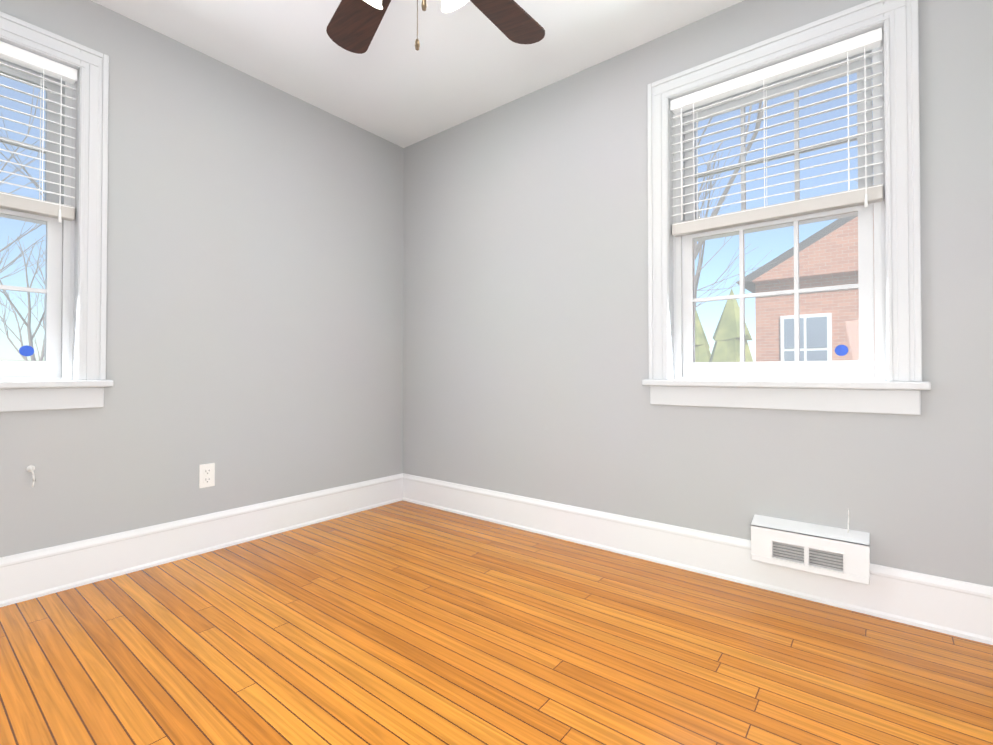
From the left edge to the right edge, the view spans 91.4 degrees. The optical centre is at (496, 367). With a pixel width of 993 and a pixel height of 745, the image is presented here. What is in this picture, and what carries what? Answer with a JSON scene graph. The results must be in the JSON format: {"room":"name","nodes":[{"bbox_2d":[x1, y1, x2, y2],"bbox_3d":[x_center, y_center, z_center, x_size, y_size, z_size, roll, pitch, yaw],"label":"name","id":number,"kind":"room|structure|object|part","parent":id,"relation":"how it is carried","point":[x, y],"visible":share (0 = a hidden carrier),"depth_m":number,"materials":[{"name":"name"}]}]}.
{"room":"empty bedroom","nodes":[
{"label":"empty bedroom","id":0,"kind":"room"},
{"bbox_2d":[0,0,403,556],"bbox_3d":[-1.657,-0.323,2.247,0.200,2.640,3.400,-1,-1,38],"label":"wall","id":1,"kind":"structure","parent":0,"point":[254,318],"depth_m":2.42,"materials":[{"name":"grey paint"}]},
{"bbox_2d":[26,465,34,486],"bbox_3d":[-1.800,0.422,1.873,0.029,0.084,0.026,-1,-1,38],"label":"hook","id":2,"kind":"object","parent":1,"relation":"attached to","point":[30,468],"visible":1,"depth_m":1.87,"materials":[{"name":"white plastic"}]},
{"bbox_2d":[0,11,113,411],"bbox_3d":[-2.038,-0.584,1.749,0.285,1.498,1.000,-1,-1,38],"label":"window","id":3,"kind":"structure","parent":1,"relation":"in","point":[85,384],"depth_m":2.00,"materials":[{"name":"white wood"}]},
{"bbox_3d":[-2.046,-0.594,1.756,0.104,1.288,0.770,-1,-1,38],"label":"left window sashes","id":4,"kind":"part","parent":3,"relation":"part of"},
{"bbox_2d":[0,41,76,222],"bbox_3d":[-1.987,-0.913,1.713,0.068,0.648,0.762,-1,-1,38],"label":"window blinds","id":5,"kind":"object","parent":3,"relation":"attached to","point":[59,211],"visible":0.9,"depth_m":1.92,"materials":[{"name":"white plastic"}]},
{"bbox_2d":[0,473,402,606],"bbox_3d":[-1.571,0.806,2.165,0.020,0.180,3.000,-1,-1,38],"label":"baseboard","id":6,"kind":"structure","parent":1,"relation":"attached to","point":[25,576],"depth_m":2.24,"materials":[{"name":"white wood"}]},
{"bbox_2d":[199,463,214,487],"bbox_3d":[-1.417,0.529,2.371,0.009,0.115,0.070,-1,-1,38],"label":"duplex electrical outlet","id":7,"kind":"object","parent":1,"relation":"attached to","point":[206,475],"visible":1,"depth_m":2.37,"materials":[{"name":"white plastic"}]},
{"bbox_2d":[91,0,743,147],"bbox_3d":[-0.285,-1.605,1.176,3.700,0.100,3.400,-1,-1,38],"label":"ceiling","id":8,"kind":"structure","parent":0,"point":[468,60],"depth_m":2.34,"materials":[{"name":"paint"}]},
{"bbox_2d":[326,0,544,53],"bbox_3d":[-0.222,-1.261,1.444,1.255,0.583,1.204,-1,-1,38],"label":"ceiling fan","id":9,"kind":"object","parent":8,"relation":"hanging from","point":[352,26],"visible":1,"depth_m":1.79,"materials":[{"name":"brown wood"}]},
{"bbox_2d":[0,500,992,744],"bbox_3d":[-0.285,0.934,1.145,3.700,0.100,3.400,-1,-1,38],"label":"floor","id":10,"kind":"structure","parent":0,"point":[402,622],"depth_m":1.49,"materials":[{"name":"brown wood"}]},
{"bbox_2d":[403,0,992,586],"bbox_3d":[0.708,-0.321,2.415,3.700,2.640,0.200,-1,-1,38],"label":"wall","id":11,"kind":"structure","parent":0,"point":[525,302],"depth_m":2.33,"materials":[{"name":"grey paint"}]},
{"bbox_2d":[403,473,992,644],"bbox_3d":[0.640,0.808,2.315,3.300,0.180,0.020,-1,-1,38],"label":"baseboard","id":12,"kind":"structure","parent":11,"relation":"attached to","point":[958,608],"depth_m":2.06,"materials":[{"name":"white wood"}]},
{"bbox_2d":[642,0,930,414],"bbox_3d":[1.152,-0.580,2.050,1.000,1.498,0.285,-1,-1,38],"label":"window","id":13,"kind":"structure","parent":11,"relation":"in","point":[899,387],"depth_m":1.90,"materials":[{"name":"white wood"}]},
{"bbox_2d":[670,27,882,236],"bbox_3d":[1.112,-0.909,2.004,0.762,0.648,0.068,-1,-1,38],"label":"window blinds","id":14,"kind":"object","parent":13,"relation":"attached to","point":[865,196],"visible":0.98,"depth_m":1.96,"materials":[{"name":"white plastic"}]},
{"bbox_3d":[1.159,-0.591,2.059,0.770,1.288,0.104,-1,-1,38],"label":"window sashes","id":15,"kind":"part","parent":13,"relation":"part of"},
{"bbox_2d":[751,509,869,584],"bbox_3d":[1.187,0.647,1.847,0.375,0.242,0.077,-1,-1,38],"label":"air vent","id":16,"kind":"object","parent":11,"relation":"in","point":[838,553],"visible":1,"depth_m":1.81,"materials":[{"name":"white metal"}]},
{"bbox_3d":[1.301,0.568,1.790,0.006,0.086,0.022,-1,-1,38],"label":"cord","id":17,"kind":"part","parent":16,"relation":"part of","materials":[{"name":"white plastic"}]},
{"label":"outside","id":18,"kind":"structure","parent":0,"visible":0},
{"bbox_3d":[-11.979,4.274,21.213,220.000,0.300,200.000,-1,-1,38],"label":"ground","id":19,"kind":"structure","parent":18,"visible":0},
{"bbox_2d":[0,94,43,197],"bbox_3d":[-12.838,-2.988,15.011,6.920,14.089,7.957,-1,-1,38],"label":"tree","id":20,"kind":"object","parent":19,"relation":"on","point":[30,179],"depth_m":13.11,"materials":[{"name":"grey plant"}]},
{"bbox_2d":[0,87,44,192],"bbox_3d":[-10.310,-2.494,8.186,8.954,12.933,7.216,-1,-1,38],"label":"tree","id":21,"kind":"object","parent":19,"relation":"on","point":[11,157],"depth_m":8.62,"materials":[{"name":"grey plant"}]},
{"bbox_2d":[0,221,44,278],"bbox_3d":[-23.258,-1.766,19.200,6.535,11.736,8.182,-1,-1,38],"label":"tree","id":22,"kind":"object","parent":19,"relation":"on","point":[10,244],"depth_m":20.62,"materials":[{"name":"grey plant"}]},
{"bbox_2d":[0,236,44,360],"bbox_3d":[-29.226,-1.771,30.132,7.739,12.013,7.047,-1,-1,38],"label":"tree","id":23,"kind":"object","parent":19,"relation":"on","point":[28,325],"depth_m":29.37,"materials":[{"name":"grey plant"}]},
{"bbox_2d":[695,310,710,361],"bbox_3d":[5.430,1.226,13.040,2.236,5.600,2.122,-1,-1,38],"label":"tree","id":24,"kind":"object","parent":19,"relation":"on","point":[701,344],"depth_m":12.84,"materials":[{"name":"green plant"}]},
{"bbox_2d":[695,141,734,311],"bbox_3d":[6.023,-2.281,19.271,7.183,12.767,5.813,-1,-1,38],"label":"tree","id":25,"kind":"object","parent":19,"relation":"on","point":[701,249],"depth_m":17.23,"materials":[{"name":"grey plant"}]},
{"bbox_2d":[709,288,752,361],"bbox_3d":[4.878,1.187,9.752,2.312,5.600,2.458,-1,-1,38],"label":"tree","id":26,"kind":"object","parent":19,"relation":"on","point":[721,354],"depth_m":9.59,"materials":[{"name":"green plant"}]},
{"bbox_2d":[695,100,774,307],"bbox_3d":[3.276,-1.424,8.185,5.137,10.786,6.714,-1,-1,38],"label":"tree","id":27,"kind":"object","parent":19,"relation":"on","point":[760,114],"depth_m":6.59,"materials":[{"name":"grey plant"}]},
{"bbox_2d":[736,215,874,361],"bbox_3d":[12.511,-0.943,11.444,10.700,9.900,8.720,-1,-1,38],"label":"house","id":28,"kind":"structure","parent":19,"relation":"on","point":[764,277],"depth_m":10.57,"materials":[{"name":"brick"}]}
]}

